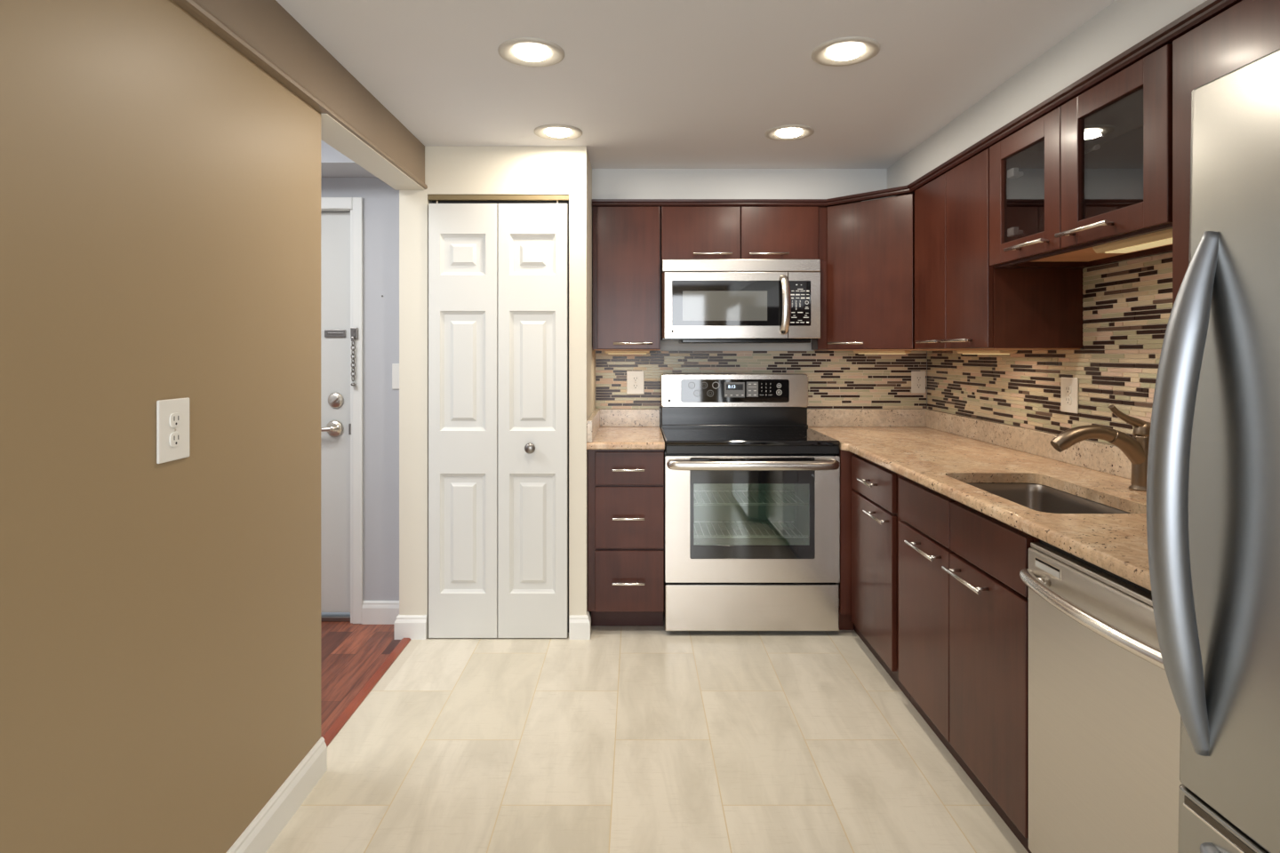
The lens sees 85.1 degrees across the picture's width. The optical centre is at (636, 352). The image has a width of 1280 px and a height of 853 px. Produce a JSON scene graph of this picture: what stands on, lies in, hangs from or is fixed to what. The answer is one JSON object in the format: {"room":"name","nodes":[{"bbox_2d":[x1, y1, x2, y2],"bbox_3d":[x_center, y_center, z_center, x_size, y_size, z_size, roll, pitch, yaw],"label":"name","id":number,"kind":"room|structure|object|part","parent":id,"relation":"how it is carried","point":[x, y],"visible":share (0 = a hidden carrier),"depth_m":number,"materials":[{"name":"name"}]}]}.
{"room":"kitchen","nodes":[
{"label":"kitchen","id":0,"kind":"room"},
{"bbox_2d":[0,0,320,852],"bbox_3d":[-0.990,0.265,-0.265,0.110,1.950,4.670,0,0,0],"label":"wall","id":1,"kind":"structure","parent":0,"point":[160,188],"depth_m":1.35,"materials":[{"name":"brown paint"}]},
{"bbox_2d":[156,397,189,463],"bbox_3d":[-0.931,0.155,1.405,0.009,0.124,0.095,0,0,0],"label":"wall outlet","id":2,"kind":"object","parent":1,"relation":"attached to","point":[172,415],"visible":1,"depth_m":1.40,"materials":[{"name":"white plastic"}]},
{"bbox_2d":[169,432,181,447],"bbox_3d":[-0.929,0.174,1.405,0.004,0.029,0.034,0,0,0],"label":"receptacle","id":3,"kind":"object","parent":2,"relation":"attached to","point":[175,437],"depth_m":1.40,"materials":[{"name":"white plastic"}]},
{"bbox_2d":[169,412,181,427],"bbox_3d":[-0.929,0.136,1.405,0.004,0.029,0.034,0,0,0],"label":"receptacle","id":4,"kind":"object","parent":2,"relation":"attached to","point":[175,418],"depth_m":1.40,"materials":[{"name":"white plastic"}]},
{"bbox_2d":[226,736,326,852],"bbox_3d":[-0.927,1.190,-0.265,0.016,0.100,4.670,0,0,0],"label":"baseboard","id":5,"kind":"structure","parent":1,"relation":"attached to","point":[268,825],"depth_m":1.82,"materials":[{"name":"white paint"}]},
{"bbox_2d":[322,638,410,747],"bbox_3d":[-0.994,1.236,2.541,0.041,0.009,0.942,0,0,0],"label":"trim","id":6,"kind":"structure","parent":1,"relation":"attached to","point":[359,698],"depth_m":2.52,"materials":[{"name":"brown wood"}]},
{"bbox_2d":[172,0,427,190],"bbox_3d":[-0.976,-0.882,0.215,0.138,0.350,5.630,0,0,0],"label":"beam","id":7,"kind":"structure","parent":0,"point":[354,122],"depth_m":2.06,"materials":[{"name":"paint"}]},
{"bbox_2d":[320,139,376,177],"bbox_3d":[-1.765,-0.972,2.100,1.470,0.337,2.400,0,0,0],"label":"ceiling","id":8,"kind":"structure","parent":0,"point":[334,164],"depth_m":3.01,"materials":[{"name":"paint"}]},
{"bbox_2d":[320,177,399,600],"bbox_3d":[-1.765,0.090,3.250,1.470,2.300,0.100,0,0,0],"label":"wall","id":9,"kind":"structure","parent":0,"point":[380,201],"depth_m":3.20,"materials":[{"name":"paint"}]},
{"bbox_2d":[320,197,362,623],"bbox_3d":[-1.721,0.265,3.229,0.938,1.951,0.142,0,0,0],"label":"door","id":10,"kind":"structure","parent":9,"relation":"in","point":[341,218],"depth_m":3.24,"materials":[{"name":"paint"}]},
{"bbox_3d":[-1.433,0.350,3.207,0.147,0.076,0.058,0,0,0],"label":"lever handle","id":11,"kind":"part","parent":10,"relation":"part of","materials":[{"name":"silver metal"}]},
{"bbox_3d":[-1.716,1.229,3.257,0.808,0.022,0.085,0,0,0],"label":"sill","id":12,"kind":"part","parent":10,"relation":"part of","materials":[{"name":"silver metal"}]},
{"bbox_3d":[-1.313,0.350,3.203,0.009,0.050,0.014,0,0,0],"label":"strike plate","id":13,"kind":"part","parent":10,"relation":"part of","materials":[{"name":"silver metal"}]},
{"bbox_3d":[-1.286,0.047,3.170,0.024,0.211,0.024,0,0,0],"label":"chain","id":14,"kind":"part","parent":10,"relation":"part of","materials":[{"name":"silver metal"}]},
{"bbox_2d":[361,600,399,624],"bbox_3d":[-1.142,1.189,3.192,0.220,0.102,0.016,0,0,0],"label":"baseboard","id":15,"kind":"structure","parent":9,"relation":"attached to","point":[373,612],"depth_m":3.18,"materials":[{"name":"white paint"}]},
{"bbox_2d":[392,363,399,389],"bbox_3d":[-1.078,0.108,3.194,0.082,0.117,0.012,0,0,0],"label":"light switch","id":16,"kind":"object","parent":9,"relation":"attached to","point":[395,366],"visible":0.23,"depth_m":3.19,"materials":[{"name":"white plastic"}]},
{"bbox_2d":[399,146,595,638],"bbox_3d":[-0.624,0.091,3.370,0.813,2.297,0.680,0,0,0],"label":"wall","id":17,"kind":"structure","parent":0,"point":[448,170],"depth_m":3.03,"materials":[{"name":"beige paint"}]},
{"bbox_2d":[394,615,426,639],"bbox_3d":[-0.978,1.190,3.102,0.137,0.100,0.176,0,0,0],"label":"baseboard","id":18,"kind":"structure","parent":17,"relation":"attached to","point":[412,627],"depth_m":3.01,"materials":[{"name":"white paint"}]},
{"bbox_2d":[428,194,568,638],"bbox_3d":[-0.600,0.273,3.020,0.611,1.923,0.076,0,0,0],"label":"door","id":19,"kind":"structure","parent":17,"relation":"in","point":[498,273],"depth_m":3.02,"materials":[{"name":"paint"}]},
{"bbox_3d":[-0.458,0.410,3.000,0.046,0.046,0.036,0,0,0],"label":"knob","id":20,"kind":"part","parent":19,"relation":"part of","materials":[{"name":"silver metal"}]},
{"bbox_2d":[432,200,568,632],"bbox_3d":[-0.600,0.275,3.105,0.610,1.930,0.030,0,0,0],"label":"trim","id":21,"kind":"structure","parent":17,"relation":"attached to","point":[433,202],"depth_m":3.09,"materials":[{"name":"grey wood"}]},
{"bbox_2d":[568,611,591,639],"bbox_3d":[-0.245,1.190,3.045,0.089,0.100,0.061,0,0,0],"label":"baseboard","id":22,"kind":"structure","parent":17,"relation":"attached to","point":[580,626],"depth_m":3.01,"materials":[{"name":"white paint"}]},
{"bbox_2d":[265,612,1028,852],"bbox_3d":[-0.475,1.265,0.555,4.050,0.050,6.310,0,0,0],"label":"floor","id":23,"kind":"structure","parent":0,"point":[620,740],"depth_m":2.16,"materials":[{"name":"beige tile"}]},
{"bbox_2d":[587,449,663,626],"bbox_3d":[-0.046,0.831,3.364,0.336,0.818,0.689,0,0,0],"label":"base cabinet","id":24,"kind":"object","parent":23,"relation":"on","point":[626,487],"visible":0.95,"depth_m":3.06,"materials":[{"name":"brown wood"}]},
{"bbox_2d":[586,408,664,449],"bbox_3d":[-0.047,0.358,3.369,0.340,0.127,0.678,0,0,0],"label":"countertop","id":25,"kind":"structure","parent":24,"relation":"on","point":[606,428],"depth_m":3.42,"materials":[{"name":"beige stone"}]},
{"bbox_3d":[-0.035,1.004,3.040,0.141,0.011,0.041,0,0,0],"label":"handle","id":26,"kind":"part","parent":24,"relation":"part of","materials":[{"name":"silver metal"}]},
{"bbox_3d":[-0.035,0.722,3.040,0.141,0.011,0.041,0,0,0],"label":"handle","id":27,"kind":"part","parent":24,"relation":"part of","materials":[{"name":"silver metal"}]},
{"bbox_3d":[-0.035,0.510,3.040,0.141,0.011,0.041,0,0,0],"label":"handle","id":28,"kind":"part","parent":24,"relation":"part of","materials":[{"name":"silver metal"}]},
{"bbox_3d":[-0.030,1.003,3.070,0.301,0.268,0.020,0,0,0],"label":"drawer","id":29,"kind":"part","parent":24,"relation":"part of","materials":[{"name":"brown wood"}]},
{"bbox_3d":[-0.030,0.724,3.070,0.301,0.270,0.020,0,0,0],"label":"drawer","id":30,"kind":"part","parent":24,"relation":"part of","materials":[{"name":"brown wood"}]},
{"bbox_3d":[-0.030,0.507,3.070,0.301,0.145,0.020,0,0,0],"label":"drawer","id":31,"kind":"part","parent":24,"relation":"part of","materials":[{"name":"brown wood"}]},
{"bbox_2d":[660,373,839,631],"bbox_3d":[0.506,0.675,3.337,0.760,1.130,0.707,0,0,0],"label":"range","id":32,"kind":"object","parent":23,"relation":"on","point":[751,491],"visible":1,"depth_m":3.05,"materials":[{"name":"silver metal"}]},
{"bbox_3d":[0.506,0.196,3.637,0.759,0.172,0.086,0,0,0],"label":"control panel","id":33,"kind":"part","parent":32,"relation":"part of","materials":[{"name":"metal"}]},
{"bbox_3d":[0.504,0.190,3.590,0.105,0.078,0.001,0,0,0],"label":"display frame","id":34,"kind":"part","parent":32,"relation":"part of","materials":[{"name":"grey plastic"}]},
{"bbox_3d":[0.507,0.197,3.593,0.558,0.119,0.006,0,0,0],"label":"display panel","id":35,"kind":"part","parent":32,"relation":"part of","materials":[{"name":"black glass"}]},
{"bbox_2d":[661,427,839,446],"bbox_3d":[0.506,0.394,3.331,0.758,0.022,0.598,0,0,0],"label":"cooktop","id":36,"kind":"object","parent":32,"relation":"in","point":[673,436],"depth_m":3.18,"materials":[{"name":"black glass"}]},
{"bbox_3d":[0.506,1.117,3.075,0.760,0.203,0.050,0,0,0],"label":"storage drawer","id":37,"kind":"part","parent":32,"relation":"part of","materials":[{"name":"metal"}]},
{"bbox_2d":[664,455,839,583],"bbox_3d":[0.506,0.728,3.188,0.760,0.551,0.411,0,0,0],"label":"oven","id":38,"kind":"object","parent":32,"relation":"in","point":[729,518],"depth_m":3.05,"materials":[{"name":"silver metal"}]},
{"bbox_3d":[0.506,0.423,3.071,0.756,0.038,0.058,0,0,0],"label":"rail","id":39,"kind":"part","parent":32,"relation":"part of","materials":[{"name":"black metal"}]},
{"bbox_3d":[0.596,0.188,3.590,0.060,0.078,0.001,0,0,0],"label":"key frame","id":40,"kind":"part","parent":32,"relation":"part of","materials":[{"name":"grey plastic"}]},
{"bbox_2d":[835,448,910,701],"bbox_3d":[1.219,0.831,3.094,0.659,0.818,1.228,0,0,0],"label":"base cabinet","id":41,"kind":"object","parent":23,"relation":"on","point":[868,492],"visible":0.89,"depth_m":2.77,"materials":[{"name":"brown wood"}]},
{"bbox_3d":[0.910,0.510,2.740,0.041,0.011,0.150,0,0,0],"label":"handle","id":42,"kind":"part","parent":41,"relation":"part of","materials":[{"name":"silver metal"}]},
{"bbox_3d":[0.940,0.514,2.779,0.020,0.142,0.476,0,0,0],"label":"drawer","id":43,"kind":"part","parent":41,"relation":"part of","materials":[{"name":"brown wood"}]},
{"bbox_3d":[0.940,0.879,2.779,0.020,0.566,0.476,0,0,0],"label":"door","id":44,"kind":"part","parent":41,"relation":"part of","materials":[{"name":"brown wood"}]},
{"bbox_3d":[0.910,0.622,2.645,0.041,0.011,0.200,0,0,0],"label":"handle","id":45,"kind":"part","parent":41,"relation":"part of","materials":[{"name":"silver metal"}]},
{"bbox_2d":[807,408,1151,591],"bbox_3d":[1.218,0.360,2.385,0.660,0.124,2.646,0,0,0],"label":"countertop","id":46,"kind":"structure","parent":41,"relation":"on","point":[940,452],"depth_m":2.31,"materials":[{"name":"beige stone"}]},
{"bbox_2d":[965,482,1130,513],"bbox_3d":[1.143,0.515,1.976,0.339,0.185,0.596,0,0,0],"label":"sink","id":47,"kind":"object","parent":46,"relation":"in","point":[1040,498],"visible":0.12,"depth_m":2.22,"materials":[{"name":"metal"}]},
{"bbox_2d":[1050,404,1150,491],"bbox_3d":[1.338,0.269,1.990,0.291,0.242,0.072,0,0,0],"label":"faucet","id":48,"kind":"object","parent":46,"relation":"on","point":[1135,448],"visible":0.91,"depth_m":1.98,"materials":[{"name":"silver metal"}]},
{"bbox_3d":[1.413,0.192,1.990,0.124,0.088,0.053,0,0,0],"label":"lever","id":49,"kind":"part","parent":48,"relation":"part of","materials":[{"name":"brown metal"}]},
{"bbox_2d":[898,477,1039,852],"bbox_3d":[1.218,0.831,2.071,0.661,0.818,0.814,0,0,0],"label":"base cabinet","id":50,"kind":"object","parent":23,"relation":"on","point":[964,598],"visible":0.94,"depth_m":1.94,"materials":[{"name":"brown wood"}]},
{"bbox_3d":[0.909,0.625,2.209,0.043,0.011,0.208,0,0,0],"label":"handle","id":51,"kind":"part","parent":50,"relation":"part of","materials":[{"name":"silver metal"}]},
{"bbox_3d":[0.940,0.879,2.279,0.020,0.566,0.397,0,0,0],"label":"door","id":52,"kind":"part","parent":50,"relation":"part of","materials":[{"name":"brown wood"}]},
{"bbox_3d":[0.909,0.625,1.923,0.043,0.011,0.213,0,0,0],"label":"handle","id":53,"kind":"part","parent":50,"relation":"part of","materials":[{"name":"silver metal"}]},
{"bbox_3d":[0.940,0.879,1.871,0.020,0.566,0.406,0,0,0],"label":"door","id":54,"kind":"part","parent":50,"relation":"part of","materials":[{"name":"brown wood"}]},
{"bbox_2d":[1019,539,1181,852],"bbox_3d":[1.192,0.834,1.363,0.656,0.812,0.596,0,0,0],"label":"dishwasher","id":55,"kind":"object","parent":23,"relation":"on","point":[1104,716],"visible":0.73,"depth_m":1.41,"materials":[{"name":"grey metal"}]},
{"bbox_3d":[0.899,0.521,1.363,0.071,0.032,0.596,0,0,0],"label":"handle","id":56,"kind":"part","parent":55,"relation":"part of","materials":[{"name":"silver metal"}]},
{"bbox_2d":[1146,48,1279,852],"bbox_3d":[1.116,0.417,0.638,0.777,1.614,0.836,1,0,0],"label":"refrigerator","id":57,"kind":"object","parent":23,"relation":"on","point":[1213,471],"visible":1,"depth_m":0.98,"materials":[{"name":"grey metal"}]},
{"bbox_3d":[0.774,0.706,0.630,0.102,0.044,0.728,1,0,0],"label":"handle","id":58,"kind":"part","parent":57,"relation":"part of","materials":[{"name":"silver metal"}]},
{"bbox_3d":[0.847,0.920,0.638,0.075,0.538,0.836,1,0,0],"label":"freezer drawer","id":59,"kind":"part","parent":57,"relation":"part of","materials":[{"name":"metal"}]},
{"bbox_2d":[275,0,1115,168],"bbox_3d":[0.275,-0.947,0.555,2.550,0.100,6.310,0,0,0],"label":"ceiling","id":60,"kind":"structure","parent":0,"point":[646,84],"depth_m":2.21,"materials":[{"name":"paint"}]},
{"bbox_2d":[497,37,564,67],"bbox_3d":[-0.313,-0.891,2.083,0.196,0.012,0.196,0,0,0],"label":"recessed light","id":61,"kind":"object","parent":60,"relation":"in","point":[535,56],"visible":1,"depth_m":2.07,"materials":[{"name":"beige glass"}]},
{"bbox_2d":[533,124,582,140],"bbox_3d":[-0.318,-0.891,2.834,0.196,0.012,0.196,0,0,0],"label":"recessed light","id":62,"kind":"object","parent":60,"relation":"in","point":[556,132],"visible":1,"depth_m":2.82,"materials":[{"name":"beige glass"}]},
{"bbox_2d":[764,124,814,141],"bbox_3d":[0.622,-0.891,2.840,0.196,0.012,0.196,0,0,0],"label":"recessed light","id":63,"kind":"object","parent":60,"relation":"in","point":[786,134],"visible":1,"depth_m":2.82,"materials":[{"name":"beige glass"}]},
{"bbox_2d":[811,36,879,66],"bbox_3d":[0.622,-0.891,2.077,0.196,0.012,0.196,0,0,0],"label":"recessed light","id":64,"kind":"object","parent":60,"relation":"in","point":[844,54],"visible":1,"depth_m":2.06,"materials":[{"name":"beige glass"}]},
{"bbox_2d":[595,339,927,427],"bbox_3d":[0.666,0.172,3.760,1.767,2.137,0.100,0,0,0],"label":"wall","id":65,"kind":"structure","parent":0,"point":[665,345],"depth_m":3.71,"materials":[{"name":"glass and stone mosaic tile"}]},
{"bbox_2d":[592,206,660,350],"bbox_3d":[-0.048,-0.362,3.521,0.331,0.700,0.374,0,0,0],"label":"upper cabinet","id":66,"kind":"object","parent":65,"relation":"attached to","point":[627,239],"visible":1,"depth_m":3.38,"materials":[{"name":"brown wood"}]},
{"bbox_2d":[605,351,649,353],"bbox_3d":[-0.045,-0.002,3.470,0.220,0.017,0.069,0,0,0],"label":"light","id":67,"kind":"object","parent":66,"relation":"attached to","point":[606,352],"visible":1,"depth_m":3.44,"materials":[{"name":"beige plastic"}]},
{"bbox_3d":[-0.045,-0.015,3.553,0.320,0.005,0.295,0,0,0],"label":"panel","id":68,"kind":"part","parent":66,"relation":"part of","materials":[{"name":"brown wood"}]},
{"bbox_3d":[-0.017,-0.045,3.355,0.188,0.011,0.041,0,0,0],"label":"handle","id":69,"kind":"part","parent":66,"relation":"part of","materials":[{"name":"silver metal"}]},
{"bbox_2d":[660,206,826,349],"bbox_3d":[0.524,-0.365,3.521,0.806,0.694,0.374,0,0,0],"label":"upper cabinet","id":70,"kind":"object","parent":65,"relation":"attached to","point":[686,232],"visible":0.89,"depth_m":3.38,"materials":[{"name":"brown wood"}]},
{"bbox_3d":[0.312,-0.580,3.385,0.380,0.256,0.020,0,0,0],"label":"door","id":71,"kind":"part","parent":70,"relation":"part of","materials":[{"name":"brown wood"}]},
{"bbox_3d":[0.366,-0.476,3.355,0.188,0.011,0.041,0,0,0],"label":"handle","id":72,"kind":"part","parent":70,"relation":"part of","materials":[{"name":"silver metal"}]},
{"bbox_2d":[660,259,820,343],"bbox_3d":[0.501,-0.248,3.491,0.758,0.400,0.417,0,0,0],"label":"microwave","id":73,"kind":"object","parent":70,"relation":"attached to","point":[703,301],"visible":1,"depth_m":3.33,"materials":[{"name":"silver metal"}]},
{"bbox_3d":[0.423,-0.228,3.353,0.601,0.317,0.039,0,0,0],"label":"door","id":74,"kind":"part","parent":73,"relation":"part of","materials":[{"name":"metal"}]},
{"bbox_3d":[0.703,-0.229,3.310,0.040,0.287,0.059,0,0,-16],"label":"handle","id":75,"kind":"part","parent":73,"relation":"part of","materials":[{"name":"silver metal"}]},
{"bbox_2d":[790,284,809,323],"bbox_3d":[0.780,-0.234,3.330,0.092,0.185,0.001,0,0,0],"label":"print","id":76,"kind":"object","parent":73,"relation":"attached to","point":[800,293],"depth_m":3.33,"materials":[{"name":"white"}]},
{"bbox_3d":[0.635,-0.476,3.355,0.190,0.011,0.041,0,0,0],"label":"handle","id":77,"kind":"part","parent":70,"relation":"part of","materials":[{"name":"silver metal"}]},
{"bbox_3d":[0.694,-0.580,3.385,0.374,0.256,0.020,0,0,0],"label":"door","id":78,"kind":"part","parent":70,"relation":"part of","materials":[{"name":"brown wood"}]},
{"bbox_2d":[595,351,926,408],"bbox_3d":[0.662,0.143,3.703,1.756,0.308,0.003,0,0,0],"label":"tile backsplash","id":79,"kind":"structure","parent":65,"relation":"attached to","point":[836,380],"depth_m":3.70,"materials":[{"name":"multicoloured tile"}]},
{"bbox_2d":[626,370,644,394],"bbox_3d":[-0.005,0.158,3.697,0.092,0.124,0.009,0,0,0],"label":"wall outlet","id":80,"kind":"object","parent":79,"relation":"attached to","point":[635,379],"visible":1,"depth_m":3.69,"materials":[{"name":"white plastic"}]},
{"bbox_2d":[632,384,639,389],"bbox_3d":[-0.005,0.177,3.695,0.034,0.029,0.004,0,0,0],"label":"receptacle","id":81,"kind":"object","parent":80,"relation":"attached to","point":[634,386],"depth_m":3.69,"materials":[{"name":"white plastic"}]},
{"bbox_2d":[632,376,639,382],"bbox_3d":[-0.005,0.139,3.695,0.034,0.029,0.004,0,0,0],"label":"receptacle","id":82,"kind":"object","parent":80,"relation":"attached to","point":[635,379],"depth_m":3.69,"materials":[{"name":"white plastic"}]},
{"bbox_2d":[911,371,925,393],"bbox_3d":[1.494,0.156,3.697,0.075,0.118,0.009,0,0,0],"label":"wall outlet","id":83,"kind":"object","parent":79,"relation":"attached to","point":[917,378],"visible":1,"depth_m":3.69,"materials":[{"name":"white plastic"}]},
{"bbox_2d":[915,383,921,388],"bbox_3d":[1.494,0.175,3.695,0.034,0.029,0.004,0,0,0],"label":"receptacle","id":84,"kind":"object","parent":83,"relation":"attached to","point":[917,385],"depth_m":3.69,"materials":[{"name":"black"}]},
{"bbox_2d":[915,376,921,381],"bbox_3d":[1.494,0.137,3.695,0.034,0.029,0.004,0,0,0],"label":"receptacle","id":85,"kind":"object","parent":83,"relation":"attached to","point":[917,378],"depth_m":3.69,"materials":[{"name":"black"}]},
{"bbox_2d":[811,193,947,351],"bbox_3d":[1.231,-0.361,3.404,0.635,0.701,0.609,0,0,0],"label":"upper cabinet","id":86,"kind":"object","parent":65,"relation":"attached to","point":[870,244],"visible":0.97,"depth_m":3.23,"materials":[{"name":"brown wood"}]},
{"bbox_3d":[0.992,-0.045,3.294,0.180,0.011,0.041,0,0,44],"label":"handle","id":87,"kind":"part","parent":86,"relation":"part of","materials":[{"name":"silver metal"}]},
{"bbox_3d":[1.082,-0.363,3.249,0.418,0.690,0.020,0,0,44],"label":"door","id":88,"kind":"part","parent":86,"relation":"part of","materials":[{"name":"brown wood"}]},
{"bbox_3d":[1.240,-0.013,3.408,0.600,0.005,0.585,0,0,0],"label":"panel","id":89,"kind":"part","parent":86,"relation":"part of","materials":[{"name":"brown wood"}]},
{"bbox_2d":[853,350,911,354],"bbox_3d":[1.180,-0.002,3.360,0.069,0.017,0.260,0,0,-44],"label":"light","id":90,"kind":"object","parent":86,"relation":"attached to","point":[891,352],"visible":1,"depth_m":3.32,"materials":[{"name":"beige plastic"}]},
{"bbox_2d":[864,353,905,354],"bbox_3d":[1.181,0.004,3.361,0.039,0.004,0.224,0,0,-44],"label":"diffuser","id":91,"kind":"object","parent":90,"relation":"attached to","point":[865,354],"depth_m":3.33,"materials":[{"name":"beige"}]},
{"bbox_2d":[947,251,1170,351],"bbox_3d":[1.600,0.172,0.605,0.100,2.137,6.410,0,0,0],"label":"wall","id":92,"kind":"structure","parent":0,"point":[1170,252],"depth_m":2.39,"materials":[{"name":"paint"}]},
{"bbox_2d":[592,0,1207,208],"bbox_3d":[0.666,-0.818,0.555,1.767,0.159,6.310,0,0,0],"label":"wall","id":93,"kind":"structure","parent":92,"relation":"attached to","point":[1123,24],"depth_m":2.72,"materials":[{"name":"paint"}]},
{"bbox_2d":[914,148,1083,350],"bbox_3d":[1.361,-0.361,2.755,0.374,0.701,0.690,0,0,0],"label":"upper cabinet","id":94,"kind":"object","parent":92,"relation":"attached to","point":[963,302],"visible":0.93,"depth_m":2.51,"materials":[{"name":"brown wood"}]},
{"bbox_2d":[592,0,1241,207],"bbox_3d":[0.515,-0.725,1.752,1.460,0.028,3.305,0,0,0],"label":"trim","id":95,"kind":"structure","parent":94,"relation":"attached to","point":[1208,9],"depth_m":2.20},
{"bbox_3d":[1.195,-0.045,2.848,0.041,0.011,0.185,0,0,0],"label":"handle","id":96,"kind":"part","parent":94,"relation":"part of","materials":[{"name":"silver metal"}]},
{"bbox_3d":[1.225,-0.363,2.895,0.020,0.690,0.300,0,0,0],"label":"door","id":97,"kind":"part","parent":94,"relation":"part of","materials":[{"name":"brown wood"}]},
{"bbox_3d":[1.195,-0.045,2.600,0.041,0.011,0.200,0,0,0],"label":"handle","id":98,"kind":"part","parent":94,"relation":"part of","materials":[{"name":"silver metal"}]},
{"bbox_3d":[1.225,-0.363,2.578,0.020,0.690,0.327,0,0,0],"label":"door","id":99,"kind":"part","parent":94,"relation":"part of","materials":[{"name":"brown wood"}]},
{"bbox_2d":[956,350,1017,354],"bbox_3d":[1.360,-0.002,2.720,0.069,0.017,0.340,0,0,0],"label":"light","id":100,"kind":"object","parent":94,"relation":"attached to","point":[964,352],"visible":0.97,"depth_m":2.65,"materials":[{"name":"beige plastic"}]},
{"bbox_2d":[962,353,1009,354],"bbox_3d":[1.358,0.004,2.720,0.039,0.004,0.292,0,0,0],"label":"diffuser","id":101,"kind":"object","parent":100,"relation":"attached to","point":[963,354],"depth_m":2.67,"materials":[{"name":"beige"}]},
{"bbox_3d":[1.393,-0.013,2.755,0.295,0.005,0.670,0,0,0],"label":"panel","id":102,"kind":"part","parent":94,"relation":"part of","materials":[{"name":"brown wood"}]},
{"bbox_2d":[927,251,1172,445],"bbox_3d":[1.541,0.003,2.381,0.003,0.588,2.638,0,0,0],"label":"tile backsplash","id":103,"kind":"structure","parent":92,"relation":"attached to","point":[1127,305],"depth_m":2.37,"materials":[{"name":"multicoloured tile"}]},
{"bbox_2d":[1060,376,1078,413],"bbox_3d":[1.535,0.150,2.476,0.009,0.124,0.094,0,0,0],"label":"wall outlet","id":104,"kind":"object","parent":103,"relation":"attached to","point":[1068,386],"visible":1,"depth_m":2.47,"materials":[{"name":"white plastic"}]},
{"bbox_2d":[1064,396,1071,404],"bbox_3d":[1.533,0.170,2.476,0.004,0.029,0.034,0,0,0],"label":"receptacle","id":105,"kind":"object","parent":104,"relation":"attached to","point":[1068,399],"depth_m":2.47,"materials":[{"name":"white plastic"}]},
{"bbox_2d":[1064,385,1071,393],"bbox_3d":[1.533,0.131,2.476,0.004,0.029,0.034,0,0,0],"label":"receptacle","id":106,"kind":"object","parent":104,"relation":"attached to","point":[1068,388],"depth_m":2.47,"materials":[{"name":"white plastic"}]},
{"bbox_2d":[989,43,1172,268],"bbox_3d":[1.361,-0.501,2.000,0.374,0.421,0.815,0,0,0],"label":"upper cabinet","id":107,"kind":"object","parent":92,"relation":"attached to","point":[1096,169],"visible":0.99,"depth_m":2.06,"materials":[{"name":"brown wood"}]},
{"bbox_3d":[1.195,-0.329,2.132,0.041,0.011,0.205,0,0,0],"label":"handle","id":108,"kind":"part","parent":107,"relation":"part of","materials":[{"name":"silver metal"}]},
{"bbox_3d":[1.225,-0.503,2.204,0.020,0.409,0.401,0,0,0],"label":"glass door","id":109,"kind":"part","parent":107,"relation":"part of","materials":[{"name":"brown wood"}]},
{"bbox_3d":[1.387,-0.299,2.000,0.303,0.016,0.815,0,0,0],"label":"rail","id":110,"kind":"part","parent":107,"relation":"part of","materials":[{"name":"brown wood"}]},
{"bbox_3d":[1.195,-0.329,1.857,0.041,0.011,0.211,0,0,0],"label":"handle","id":111,"kind":"part","parent":107,"relation":"part of","materials":[{"name":"silver metal"}]},
{"bbox_3d":[1.387,-0.315,2.000,0.303,0.016,0.777,0,0,0],"label":"panel","id":112,"kind":"part","parent":107,"relation":"part of","materials":[{"name":"brown wood"}]},
{"bbox_3d":[1.225,-0.503,1.798,0.020,0.409,0.402,0,0,0],"label":"glass door","id":113,"kind":"part","parent":107,"relation":"part of","materials":[{"name":"brown wood"}]},
{"bbox_2d":[1092,228,1172,253],"bbox_3d":[1.335,-0.291,1.790,0.104,0.029,0.350,0,0,0],"label":"light","id":114,"kind":"object","parent":107,"relation":"attached to","point":[1164,237],"visible":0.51,"depth_m":1.81,"materials":[{"name":"beige plastic"}]},
{"bbox_2d":[1104,237,1172,253],"bbox_3d":[1.332,-0.279,1.790,0.059,0.004,0.301,0,0,0],"label":"diffuser","id":115,"kind":"object","parent":114,"relation":"attached to","point":[1151,242],"depth_m":1.82,"materials":[{"name":"beige plastic"}]},
{"bbox_2d":[1172,0,1279,306],"bbox_3d":[1.381,-0.361,1.319,0.333,0.701,0.538,0,0,0],"label":"upper cabinet","id":116,"kind":"object","parent":92,"relation":"attached to","point":[1247,31],"visible":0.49,"depth_m":1.51,"materials":[{"name":"brown wood"}]}
]}

